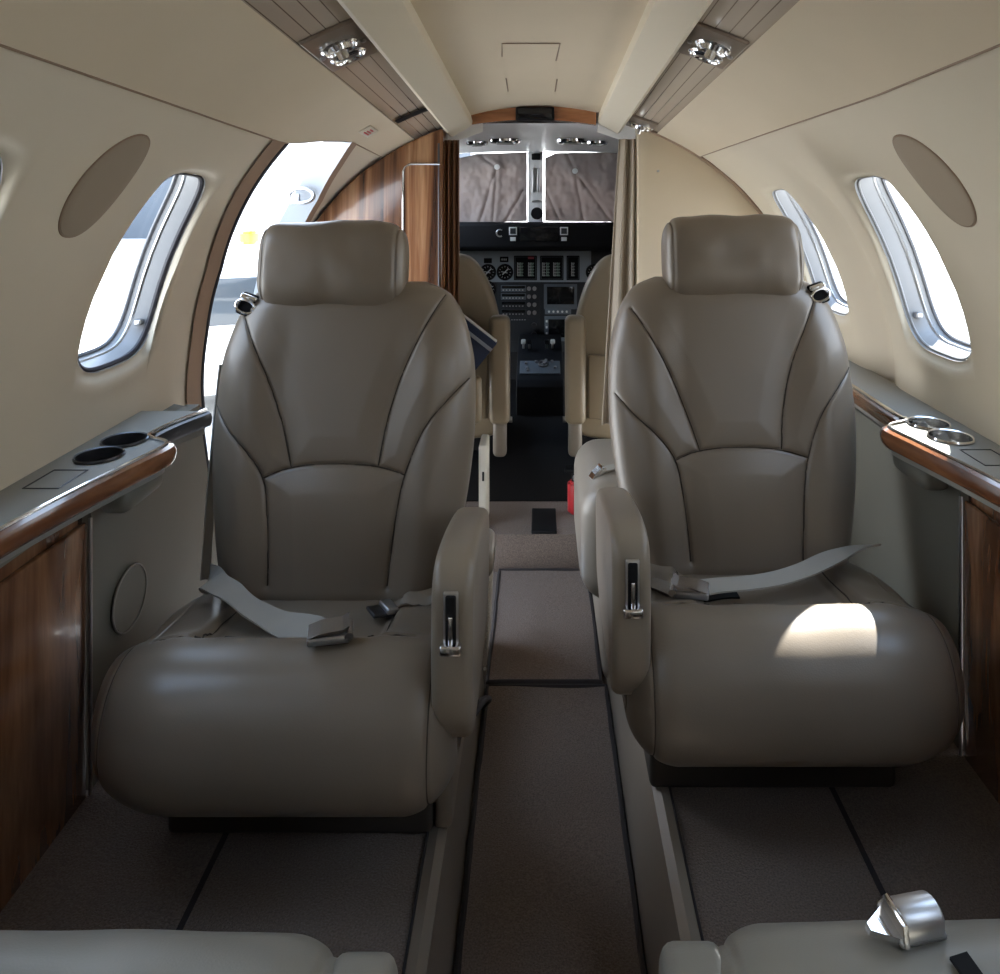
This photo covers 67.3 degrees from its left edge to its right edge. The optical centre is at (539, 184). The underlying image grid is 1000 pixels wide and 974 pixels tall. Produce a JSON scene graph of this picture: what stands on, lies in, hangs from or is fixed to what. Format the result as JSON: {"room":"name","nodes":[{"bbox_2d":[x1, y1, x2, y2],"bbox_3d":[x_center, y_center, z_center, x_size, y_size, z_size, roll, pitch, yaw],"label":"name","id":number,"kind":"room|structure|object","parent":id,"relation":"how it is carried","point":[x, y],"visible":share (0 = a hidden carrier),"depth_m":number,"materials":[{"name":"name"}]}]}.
{"room":"aircraft cabin","nodes":[
{"label":"aircraft cabin","id":0,"kind":"room"},
{"bbox_2d":[82,404,217,789],"bbox_3d":[-0.775,0.810,1.542,0.030,0.640,0.545,0,0,0],"label":"wall","id":1,"kind":"structure","parent":0,"point":[163,533],"depth_m":1.49,"materials":[{"name":"grey plastic"}]},
{"bbox_2d":[110,563,146,634],"bbox_3d":[-0.756,0.760,1.380,0.008,0.116,0.116,0,0,0],"label":"speaker cover","id":2,"kind":"object","parent":1,"relation":"attached to","point":[129,596],"visible":1,"depth_m":1.37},
{"bbox_2d":[0,47,380,490],"bbox_3d":[-0.667,0.183,0.360,0.334,0.778,4.120,0,0,0],"label":"wall","id":3,"kind":"structure","parent":0,"point":[56,122],"depth_m":1.21,"materials":[{"name":"beige plastic"}]},
{"bbox_2d":[0,157,2,182],"bbox_3d":[-0.781,0.127,0.882,0.238,0.485,0.305,0,0,0],"label":"window","id":4,"kind":"structure","parent":3,"relation":"in","point":[1,165],"depth_m":0.95,"materials":[{"name":"grey plastic"}]},
{"bbox_2d":[0,404,182,567],"bbox_3d":[-0.810,0.515,0.000,0.100,0.050,3.400,0,0,0],"label":"trim","id":5,"kind":"structure","parent":3,"relation":"attached to","point":[174,407],"depth_m":1.66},
{"bbox_2d":[58,134,149,237],"bbox_3d":[-0.666,0.002,1.152,0.118,0.159,0.126,0,0,0],"label":"oval cover","id":6,"kind":"object","parent":3,"relation":"attached to","point":[102,183],"visible":1,"depth_m":1.14,"materials":[{"name":"beige plastic"}]},
{"bbox_2d":[0,408,211,563],"bbox_3d":[-0.748,0.512,-0.059,0.184,0.096,3.241,0,0,0],"label":"ledge","id":7,"kind":"object","parent":3,"relation":"attached to","point":[113,471],"visible":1,"depth_m":1.24,"materials":[{"name":"grey plastic"}]},
{"bbox_2d":[78,173,204,372],"bbox_3d":[-0.780,0.144,1.452,0.238,0.460,0.305,0,0,0],"label":"window","id":8,"kind":"structure","parent":3,"relation":"in","point":[184,193],"depth_m":1.56,"materials":[{"name":"grey plastic"}]},
{"bbox_2d":[0,44,382,157],"bbox_3d":[-0.529,-0.124,0.350,0.064,0.080,4.100,0,0,0],"label":"trim","id":9,"kind":"structure","parent":3,"relation":"attached to","point":[1,45],"depth_m":1.03,"materials":[{"name":"brown plastic"}]},
{"bbox_2d":[187,140,288,468],"bbox_3d":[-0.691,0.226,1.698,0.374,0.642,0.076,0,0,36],"label":"trim","id":10,"kind":"structure","parent":3,"relation":"attached to","point":[200,321],"depth_m":1.75,"materials":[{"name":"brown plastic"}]},
{"bbox_2d":[254,142,351,294],"bbox_3d":[-0.669,0.190,2.160,0.506,0.718,0.099,0,0,42],"label":"door","id":11,"kind":"structure","parent":3,"relation":"in","point":[329,154],"depth_m":2.15,"materials":[{"name":"grey paint"}]},
{"bbox_2d":[287,186,315,204],"bbox_3d":[-0.695,0.031,2.185,0.084,0.054,0.016,0,0,0],"label":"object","id":12,"kind":"structure","parent":11,"relation":"attached to","point":[293,198],"depth_m":2.18,"materials":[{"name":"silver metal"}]},
{"bbox_2d":[305,143,355,221],"bbox_3d":[-0.639,0.215,2.181,0.496,0.655,0.094,0,0,45],"label":"trim","id":13,"kind":"structure","parent":3,"relation":"attached to","point":[351,147],"depth_m":2.16,"materials":[{"name":"brown plastic"}]},
{"bbox_2d":[299,18,378,71],"bbox_3d":[-0.353,-0.246,1.335,0.090,0.061,0.202,0,0,0],"label":"light","id":14,"kind":"object","parent":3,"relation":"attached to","point":[338,46],"visible":0.98,"depth_m":1.29,"materials":[{"name":"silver metal"}]},
{"bbox_2d":[395,108,427,123],"bbox_3d":[-0.351,-0.189,2.045,0.085,0.040,0.050,0,0,0],"label":"strip slot","id":15,"kind":"object","parent":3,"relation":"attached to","point":[423,110],"visible":0.94,"depth_m":2.04,"materials":[{"name":"black plastic"}]},
{"bbox_2d":[0,0,413,156],"bbox_3d":[-0.483,-0.184,0.360,0.171,0.198,4.120,0,0,0],"label":"ceiling","id":16,"kind":"structure","parent":0,"point":[221,60],"depth_m":1.07,"materials":[{"name":"beige plastic"}]},
{"bbox_2d":[358,126,377,137],"bbox_3d":[-0.452,-0.141,1.980,0.031,0.026,0.101,0,0,0],"label":"placard","id":17,"kind":"object","parent":16,"relation":"attached to","point":[368,131],"visible":1,"depth_m":1.97,"materials":[{"name":"beige plastic"}]},
{"bbox_2d":[0,780,425,973],"bbox_3d":[-0.470,1.152,0.080,0.660,0.256,3.520,0,0,0],"label":"floor","id":18,"kind":"structure","parent":0,"point":[347,892],"depth_m":1.11,"materials":[{"name":"beige carpet"}]},
{"bbox_2d":[0,517,91,911],"bbox_3d":[-0.792,0.795,0.788,0.077,0.510,0.952,0,0,0],"label":"panel","id":19,"kind":"object","parent":18,"relation":"on","point":[43,588],"visible":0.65,"depth_m":1.15,"materials":[{"name":"brown wood"}]},
{"bbox_2d":[0,929,397,973],"bbox_3d":[-0.416,0.563,0.397,0.567,0.935,0.713,0,0,0],"label":"seat","id":20,"kind":"object","parent":18,"relation":"on","point":[107,951],"visible":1,"depth_m":0.67,"materials":[{"name":"grey leather"}]},
{"bbox_2d":[176,833,228,929],"bbox_3d":[-0.500,1.034,0.100,0.012,0.010,3.500,0,0,0],"label":"trim","id":21,"kind":"structure","parent":18,"relation":"attached to","point":[213,859],"depth_m":1.10,"materials":[{"name":"black"}]},
{"bbox_2d":[91,220,488,832],"bbox_3d":[-0.378,0.551,1.325,0.567,0.957,0.615,0,0,0],"label":"seat","id":22,"kind":"object","parent":18,"relation":"on","point":[324,676],"visible":1,"depth_m":1.35,"materials":[{"name":"beige leather"}]},
{"bbox_2d":[91,588,461,816],"bbox_3d":[-0.391,0.793,1.243,0.540,0.224,0.452,0,0,0],"label":"seat cushion","id":23,"kind":"object","parent":22,"relation":"on","point":[228,709],"depth_m":1.05,"materials":[{"name":"beige leather"}]},
{"bbox_2d":[402,832,428,973],"bbox_3d":[-0.178,1.026,0.100,0.004,0.004,3.400,0,0,0],"label":"trim","id":24,"kind":"structure","parent":18,"relation":"attached to","point":[427,833],"depth_m":1.07,"materials":[{"name":"black"}]},
{"bbox_2d":[405,659,484,973],"bbox_3d":[-0.156,1.127,0.080,0.040,0.206,3.520,0,0,0],"label":"step","id":25,"kind":"structure","parent":18,"relation":"attached to","point":[432,947],"depth_m":1.16,"materials":[{"name":"grey plastic"}]},
{"bbox_2d":[465,379,578,571],"bbox_3d":[0.000,1.198,3.442,1.660,0.165,2.115,0,0,0],"label":"floor","id":26,"kind":"structure","parent":0,"point":[532,467],"depth_m":2.73,"materials":[{"name":"black carpet"}]},
{"bbox_2d":[316,129,447,289],"bbox_3d":[-0.564,0.527,2.442,0.517,1.407,0.216,0,0,0],"label":"wooden partition","id":27,"kind":"object","parent":26,"relation":"on","point":[405,188],"visible":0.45,"depth_m":2.35,"materials":[{"name":"brown wood"}]},
{"bbox_2d":[479,434,488,512],"bbox_3d":[-0.186,0.983,2.499,0.028,0.270,0.122,0,0,0],"label":"panel","id":28,"kind":"object","parent":26,"relation":"on","point":[484,442],"visible":0.79,"depth_m":2.44,"materials":[{"name":"beige plastic"}]},
{"bbox_2d":[459,253,511,456],"bbox_3d":[-0.354,0.701,3.290,0.487,0.835,0.680,0,0,0],"label":"seat","id":29,"kind":"object","parent":26,"relation":"on","point":[477,301],"visible":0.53,"depth_m":3.03,"materials":[{"name":"beige leather"}]},
{"bbox_2d":[475,376,481,423],"bbox_3d":[-0.310,0.830,2.900,0.170,0.180,0.045,0,0,0],"label":"pocket","id":30,"kind":"object","parent":29,"relation":"attached to","point":[478,412],"visible":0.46,"depth_m":2.88,"materials":[{"name":"beige leather"}]},
{"bbox_2d":[464,314,496,369],"bbox_3d":[-0.318,0.644,2.930,0.303,0.311,0.053,0,0,0],"label":"binder","id":31,"kind":"object","parent":29,"relation":"attached to","point":[482,341],"visible":0.29,"depth_m":2.91,"materials":[{"name":"blue fabric"}]},
{"bbox_2d":[516,334,563,414],"bbox_3d":[0.000,0.956,3.875,0.230,0.324,0.490,0,0,0],"label":"pedestal","id":32,"kind":"object","parent":26,"relation":"on","point":[539,380],"visible":1,"depth_m":3.68,"materials":[{"name":"black paint"}]},
{"bbox_2d":[520,361,559,373],"bbox_3d":[0.000,0.908,3.730,0.200,0.046,0.092,0,0,0],"label":"switch plate","id":33,"kind":"object","parent":32,"relation":"attached to","point":[526,367],"depth_m":3.72,"materials":[{"name":"grey metal"}]},
{"bbox_2d":[525,359,556,370],"bbox_3d":[0.002,0.897,3.737,0.154,0.047,0.071,0,0,-8],"label":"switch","id":34,"kind":"object","parent":32,"relation":"attached to","point":[530,364],"depth_m":3.74,"materials":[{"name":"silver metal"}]},
{"bbox_2d":[459,251,635,351],"bbox_3d":[0.000,0.639,4.163,1.307,0.570,0.093,0,0,0],"label":"panel","id":35,"kind":"object","parent":32,"relation":"attached to","point":[537,290],"visible":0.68,"depth_m":4.14,"materials":[{"name":"grey plastic"}]},
{"bbox_2d":[459,222,635,250],"bbox_3d":[0.000,0.270,4.072,1.120,0.150,0.326,0,0,0],"label":"glareshield","id":36,"kind":"object","parent":35,"relation":"on","point":[473,236],"visible":0.84,"depth_m":3.92,"materials":[{"name":"black plastic"}]},
{"bbox_2d":[531,508,556,533],"bbox_3d":[0.013,1.119,2.500,0.082,0.012,0.170,0,0,0],"label":"floor vent","id":37,"kind":"object","parent":26,"relation":"in","point":[543,519],"visible":1,"depth_m":2.48,"materials":[{"name":"black plastic"}]},
{"bbox_2d":[564,465,573,514],"bbox_3d":[0.115,1.036,2.560,0.063,0.163,0.052,0,0,0],"label":"fire extinguisher","id":38,"kind":"object","parent":26,"relation":"on","point":[568,468],"visible":0.52,"depth_m":2.54,"materials":[{"name":"red metal"}]},
{"bbox_2d":[568,479,573,514],"bbox_3d":[0.120,1.063,2.560,0.052,0.110,0.052,0,0,0],"label":"bottle","id":39,"kind":"object","parent":38,"relation":"on","point":[570,483],"depth_m":2.54,"materials":[{"name":"red metal"}]},
{"bbox_2d":[563,254,635,456],"bbox_3d":[0.334,0.701,3.290,0.487,0.835,0.680,0,0,0],"label":"seat","id":40,"kind":"object","parent":26,"relation":"on","point":[585,331],"visible":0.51,"depth_m":3.03,"materials":[{"name":"beige leather"}]},
{"bbox_2d":[410,0,648,122],"bbox_3d":[0.000,-0.324,1.360,0.830,0.203,6.120,0,0,0],"label":"ceiling","id":41,"kind":"structure","parent":0,"point":[468,36],"depth_m":1.70,"materials":[{"name":"beige plastic"}]},
{"bbox_2d":[337,0,471,136],"bbox_3d":[-0.265,-0.285,0.380,0.087,0.254,4.160,0,0,0],"label":"ceiling","id":42,"kind":"structure","parent":41,"relation":"attached to","point":[394,27],"depth_m":1.47,"materials":[{"name":"beige plastic"}]},
{"bbox_2d":[446,140,458,303],"bbox_3d":[-0.283,0.233,2.421,0.049,0.755,0.039,0,0,0],"label":"curtain","id":43,"kind":"object","parent":42,"relation":"hanging from","point":[452,146],"visible":0.6,"depth_m":2.42,"materials":[{"name":"brown fabric"}]},
{"bbox_2d":[501,43,560,91],"bbox_3d":[-0.024,-0.298,1.955,0.144,0.049,0.531,0,0,0],"label":"ceiling hatch","id":44,"kind":"object","parent":41,"relation":"attached to","point":[502,43],"visible":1,"depth_m":1.73,"materials":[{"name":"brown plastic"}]},
{"bbox_2d":[598,0,712,133],"bbox_3d":[0.231,-0.295,0.380,0.084,0.253,4.160,0,0,0],"label":"ceiling","id":45,"kind":"structure","parent":41,"relation":"attached to","point":[664,26],"depth_m":1.50,"materials":[{"name":"beige plastic"}]},
{"bbox_2d":[602,139,635,424],"bbox_3d":[0.249,0.307,2.372,0.110,0.905,0.041,0,0,0],"label":"curtain","id":46,"kind":"object","parent":45,"relation":"hanging from","point":[622,275],"visible":0.56,"depth_m":2.37,"materials":[{"name":"beige fabric"}]},
{"bbox_2d":[453,572,607,973],"bbox_3d":[0.015,1.260,0.400,0.400,0.060,4.100,0,0,0],"label":"floor","id":47,"kind":"structure","parent":0,"point":[494,573],"depth_m":1.86,"materials":[{"name":"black carpet"}]},
{"bbox_2d":[483,528,495,675],"bbox_3d":[-0.188,1.061,1.930,0.145,0.306,0.160,0,0,0],"label":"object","id":48,"kind":"object","parent":47,"relation":"on","point":[492,537],"visible":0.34,"depth_m":1.87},
{"bbox_2d":[489,528,495,575],"bbox_3d":[-0.188,0.945,1.930,0.145,0.075,0.160,0,0,0],"label":"cushion","id":49,"kind":"object","parent":48,"relation":"on","point":[492,537],"depth_m":1.90,"materials":[{"name":"beige leather"}]},
{"bbox_2d":[486,568,602,683],"bbox_3d":[0.011,1.221,2.108,0.292,0.013,0.546,0,0,0],"label":"mat","id":50,"kind":"object","parent":47,"relation":"on","point":[544,629],"visible":0.95,"depth_m":2.05,"materials":[{"name":"brown carpet"}]},
{"bbox_2d":[454,684,647,973],"bbox_3d":[0.016,1.221,0.163,0.302,0.013,3.338,0,0,0],"label":"rug","id":51,"kind":"object","parent":47,"relation":"on","point":[549,887],"visible":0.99,"depth_m":1.38,"materials":[{"name":"brown carpet"}]},
{"bbox_2d":[476,695,491,716],"bbox_3d":[-0.130,1.173,1.675,0.036,0.098,0.157,0,0,6],"label":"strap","id":52,"kind":"object","parent":51,"relation":"on","point":[484,701],"visible":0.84,"depth_m":1.65,"materials":[{"name":"grey fabric"}]},
{"bbox_2d":[574,439,617,678],"bbox_3d":[0.300,0.984,2.060,0.400,0.511,0.440,0,0,0],"label":"seat","id":53,"kind":"object","parent":47,"relation":"on","point":[594,468],"visible":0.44,"depth_m":1.92,"materials":[{"name":"beige leather"}]},
{"bbox_2d":[574,439,617,597],"bbox_3d":[0.300,0.900,2.060,0.400,0.300,0.440,0,0,0],"label":"seat cushion","id":54,"kind":"object","parent":53,"relation":"on","point":[589,477],"depth_m":1.92,"materials":[{"name":"beige leather"}]},
{"bbox_2d":[510,352,564,378],"bbox_3d":[0.057,0.459,4.325,1.720,1.892,0.050,0,0,0],"label":"wall","id":55,"kind":"structure","parent":0,"point":[513,355],"depth_m":4.30,"materials":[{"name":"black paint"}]},
{"bbox_2d":[459,152,526,221],"bbox_3d":[-0.290,0.017,4.266,0.435,0.411,0.043,0,0,0],"label":"cockpit windshield","id":56,"kind":"object","parent":55,"relation":"attached to","point":[492,186],"visible":0.89,"depth_m":4.27,"materials":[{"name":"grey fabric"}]},
{"bbox_2d":[528,152,542,221],"bbox_3d":[-0.026,0.006,4.268,0.086,0.413,0.115,0,0,0],"label":"post","id":57,"kind":"object","parent":55,"relation":"attached to","point":[535,159],"visible":0.94,"depth_m":4.28,"materials":[{"name":"grey metal"}]},
{"bbox_2d":[545,152,617,221],"bbox_3d":[0.282,0.011,4.269,0.509,0.400,0.051,0,0,0],"label":"cockpit windshield","id":58,"kind":"object","parent":55,"relation":"attached to","point":[578,186],"visible":0.79,"depth_m":4.26,"materials":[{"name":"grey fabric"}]},
{"bbox_2d":[459,123,618,153],"bbox_3d":[0.000,-0.186,3.355,1.120,0.037,1.730,0,0,0],"label":"ceiling","id":59,"kind":"structure","parent":0,"point":[535,137],"depth_m":3.06,"materials":[{"name":"white"}]},
{"bbox_2d":[466,140,487,146],"bbox_3d":[-0.273,-0.182,3.250,0.096,0.031,0.116,0,0,0],"label":"ceiling vent","id":60,"kind":"object","parent":59,"relation":"in","point":[474,143],"visible":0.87,"depth_m":3.21,"materials":[{"name":"silver metal"}]},
{"bbox_2d":[489,138,520,144],"bbox_3d":[-0.147,-0.185,3.150,0.136,0.031,0.168,0,0,0],"label":"ceiling vent","id":61,"kind":"object","parent":59,"relation":"in","point":[499,141],"visible":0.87,"depth_m":3.09,"materials":[{"name":"silver metal"}]},
{"bbox_2d":[556,138,587,144],"bbox_3d":[0.135,-0.185,3.150,0.136,0.031,0.168,0,0,0],"label":"ceiling vent","id":62,"kind":"object","parent":59,"relation":"in","point":[566,141],"visible":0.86,"depth_m":3.09,"materials":[{"name":"silver metal"}]},
{"bbox_2d":[586,140,607,145],"bbox_3d":[0.247,-0.183,3.250,0.096,0.031,0.116,0,0,0],"label":"ceiling vent","id":63,"kind":"object","parent":59,"relation":"in","point":[590,142],"visible":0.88,"depth_m":3.20,"materials":[{"name":"silver metal"}]},
{"bbox_2d":[443,113,635,140],"bbox_3d":[0.000,-0.180,2.487,1.000,0.220,0.025,0,0,0],"label":"wall header","id":64,"kind":"structure","parent":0,"point":[627,132],"depth_m":2.48,"materials":[{"name":"white plastic"}]},
{"bbox_2d":[242,0,442,139],"bbox_3d":[-0.354,-0.240,0.360,0.120,0.201,4.120,0,0,0],"label":"overhead panel","id":65,"kind":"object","parent":64,"relation":"attached to","point":[372,77],"depth_m":1.51,"materials":[{"name":"beige plastic"}]},
{"bbox_2d":[471,106,595,125],"bbox_3d":[-0.022,-0.237,2.480,0.412,0.079,0.040,0,0,0],"label":"trim","id":66,"kind":"structure","parent":64,"relation":"attached to","point":[561,114],"depth_m":2.46,"materials":[{"name":"brown wood"}]},
{"bbox_2d":[516,107,553,120],"bbox_3d":[-0.017,-0.232,2.449,0.125,0.043,0.026,0,0,0],"label":"sign box","id":67,"kind":"object","parent":64,"relation":"attached to","point":[522,113],"visible":1,"depth_m":2.44,"materials":[{"name":"black plastic"}]},
{"bbox_2d":[626,114,657,134],"bbox_3d":[0.311,-0.183,2.305,0.080,0.056,0.172,0,0,0],"label":"light","id":68,"kind":"object","parent":64,"relation":"attached to","point":[640,124],"visible":0.91,"depth_m":2.27,"materials":[{"name":"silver metal"}]},
{"bbox_2d":[634,0,799,131],"bbox_3d":[0.319,-0.255,0.360,0.122,0.199,4.120,0,0,0],"label":"overhead panel","id":69,"kind":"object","parent":64,"relation":"attached to","point":[685,77],"depth_m":1.54,"materials":[{"name":"beige plastic"}]},
{"bbox_2d":[677,22,749,68],"bbox_3d":[0.318,-0.256,1.392,0.093,0.059,0.187,0,0,0],"label":"light","id":70,"kind":"object","parent":69,"relation":"in","point":[705,43],"visible":0.98,"depth_m":1.35,"materials":[{"name":"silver metal"}]},
{"bbox_2d":[657,0,999,155],"bbox_3d":[0.453,-0.193,0.360,0.177,0.216,4.120,0,0,0],"label":"ceiling","id":71,"kind":"structure","parent":0,"point":[821,56],"depth_m":1.16,"materials":[{"name":"beige plastic"}]},
{"bbox_2d":[668,742,999,946],"bbox_3d":[0.485,1.152,0.310,0.630,0.256,3.980,0,0,0],"label":"floor","id":72,"kind":"structure","parent":0,"point":[754,855],"depth_m":1.16,"materials":[{"name":"beige carpet"}]},
{"bbox_2d":[607,673,700,973],"bbox_3d":[0.193,1.127,0.185,0.053,0.206,3.730,0,0,0],"label":"step","id":73,"kind":"structure","parent":72,"relation":"attached to","point":[667,914],"depth_m":1.22,"materials":[{"name":"grey plastic"}]},
{"bbox_2d":[669,787,703,940],"bbox_3d":[0.221,1.026,0.100,0.004,0.004,3.400,0,0,0],"label":"trim","id":74,"kind":"structure","parent":72,"relation":"attached to","point":[670,790],"depth_m":1.12,"materials":[{"name":"black"}]},
{"bbox_2d":[596,214,964,786],"bbox_3d":[0.394,0.547,1.415,0.567,0.966,0.615,0,0,0],"label":"seat","id":75,"kind":"object","parent":72,"relation":"on","point":[745,647],"visible":1,"depth_m":1.46,"materials":[{"name":"beige leather"}]},
{"bbox_2d":[622,562,964,766],"bbox_3d":[0.407,0.793,1.333,0.540,0.224,0.452,0,0,0],"label":"seat cushion","id":76,"kind":"object","parent":75,"relation":"on","point":[735,664],"depth_m":1.14,"materials":[{"name":"beige leather"}]},
{"bbox_2d":[659,890,999,973],"bbox_3d":[0.397,0.566,0.408,0.567,0.928,0.709,0,0,0],"label":"seat","id":77,"kind":"object","parent":72,"relation":"on","point":[908,933],"visible":1,"depth_m":0.68,"materials":[{"name":"grey leather"}]},
{"bbox_2d":[719,919,999,973],"bbox_3d":[0.410,0.793,0.537,0.540,0.224,0.452,0,0,0],"label":"seat cushion","id":78,"kind":"object","parent":77,"relation":"on","point":[972,946],"depth_m":0.67,"materials":[{"name":"grey leather"}]},
{"bbox_2d":[829,787,885,895],"bbox_3d":[0.500,1.034,0.100,0.012,0.010,3.500,0,0,0],"label":"trim","id":79,"kind":"structure","parent":72,"relation":"attached to","point":[866,859],"depth_m":1.17,"materials":[{"name":"black"}]},
{"bbox_2d":[959,495,999,804],"bbox_3d":[0.792,0.795,0.875,0.077,0.510,0.952,0,0,0],"label":"panel","id":80,"kind":"object","parent":72,"relation":"on","point":[981,522],"visible":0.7,"depth_m":1.29,"materials":[{"name":"brown wood"}]},
{"bbox_2d":[703,47,999,444],"bbox_3d":[0.676,0.172,0.350,0.376,0.800,4.100,0,0,0],"label":"wall","id":81,"kind":"structure","parent":0,"point":[954,111],"depth_m":1.41,"materials":[{"name":"beige plastic"}]},
{"bbox_2d":[636,130,762,283],"bbox_3d":[0.568,0.464,2.370,0.529,1.307,0.060,0,0,0],"label":"divider panel","id":82,"kind":"object","parent":81,"relation":"attached to","point":[672,181],"visible":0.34,"depth_m":2.35,"materials":[{"name":"beige plastic"}]},
{"bbox_2d":[772,189,848,315],"bbox_3d":[0.780,0.164,2.112,0.238,0.432,0.305,0,0,0],"label":"window","id":83,"kind":"structure","parent":81,"relation":"in","point":[815,257],"depth_m":2.22,"materials":[{"name":"grey plastic"}]},
{"bbox_2d":[700,44,999,156],"bbox_3d":[0.528,-0.136,0.350,0.028,0.105,4.100,0,0,0],"label":"trim","id":84,"kind":"structure","parent":81,"relation":"attached to","point":[998,45],"depth_m":1.14,"materials":[{"name":"brown plastic"}]},
{"bbox_2d":[855,176,970,361],"bbox_3d":[0.780,0.147,1.547,0.238,0.456,0.305,0,0,0],"label":"window","id":85,"kind":"structure","parent":81,"relation":"in","point":[874,194],"depth_m":1.65,"materials":[{"name":"grey plastic"}]},
{"bbox_2d":[849,360,999,512],"bbox_3d":[0.748,0.512,0.378,0.184,0.096,3.925,0,0,0],"label":"ledge","id":86,"kind":"object","parent":81,"relation":"attached to","point":[936,451],"visible":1,"depth_m":1.39,"materials":[{"name":"grey plastic"}]},
{"bbox_2d":[892,134,976,226],"bbox_3d":[0.656,-0.007,1.252,0.121,0.155,0.126,0,0,0],"label":"oval cover","id":87,"kind":"object","parent":81,"relation":"attached to","point":[932,174],"visible":1,"depth_m":1.24,"materials":[{"name":"beige fabric"}]},
{"bbox_2d":[848,408,967,750],"bbox_3d":[0.775,0.810,1.889,0.030,0.640,1.063,0,0,0],"label":"wall","id":88,"kind":"structure","parent":0,"point":[916,528],"depth_m":1.55,"materials":[{"name":"grey plastic"}]},
{"label":"outside","id":89,"kind":"structure","parent":0,"visible":0},
{"bbox_2d":[79,201,969,456],"bbox_3d":[0.000,1.980,10.000,160.000,0.100,160.000,0,0,0],"label":"ground","id":90,"kind":"structure","parent":89,"point":[108,302],"depth_m":14.12,"materials":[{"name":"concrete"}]},
{"bbox_2d":[204,230,262,395],"bbox_3d":[-2.998,1.169,7.795,1.790,1.522,3.900,0,0,-25],"label":"door opening","id":91,"kind":"object","parent":90,"relation":"on","point":[238,276],"visible":0.1,"depth_m":5.92,"materials":[{"name":"white paint"}]},
{"bbox_2d":[122,142,482,238],"bbox_3d":[-12.000,-1.383,30.000,19.400,6.625,6.400,0,0,0],"label":"sky","id":92,"kind":"structure","parent":90,"relation":"on","point":[269,201],"depth_m":26.90,"materials":[{"name":"grey"}]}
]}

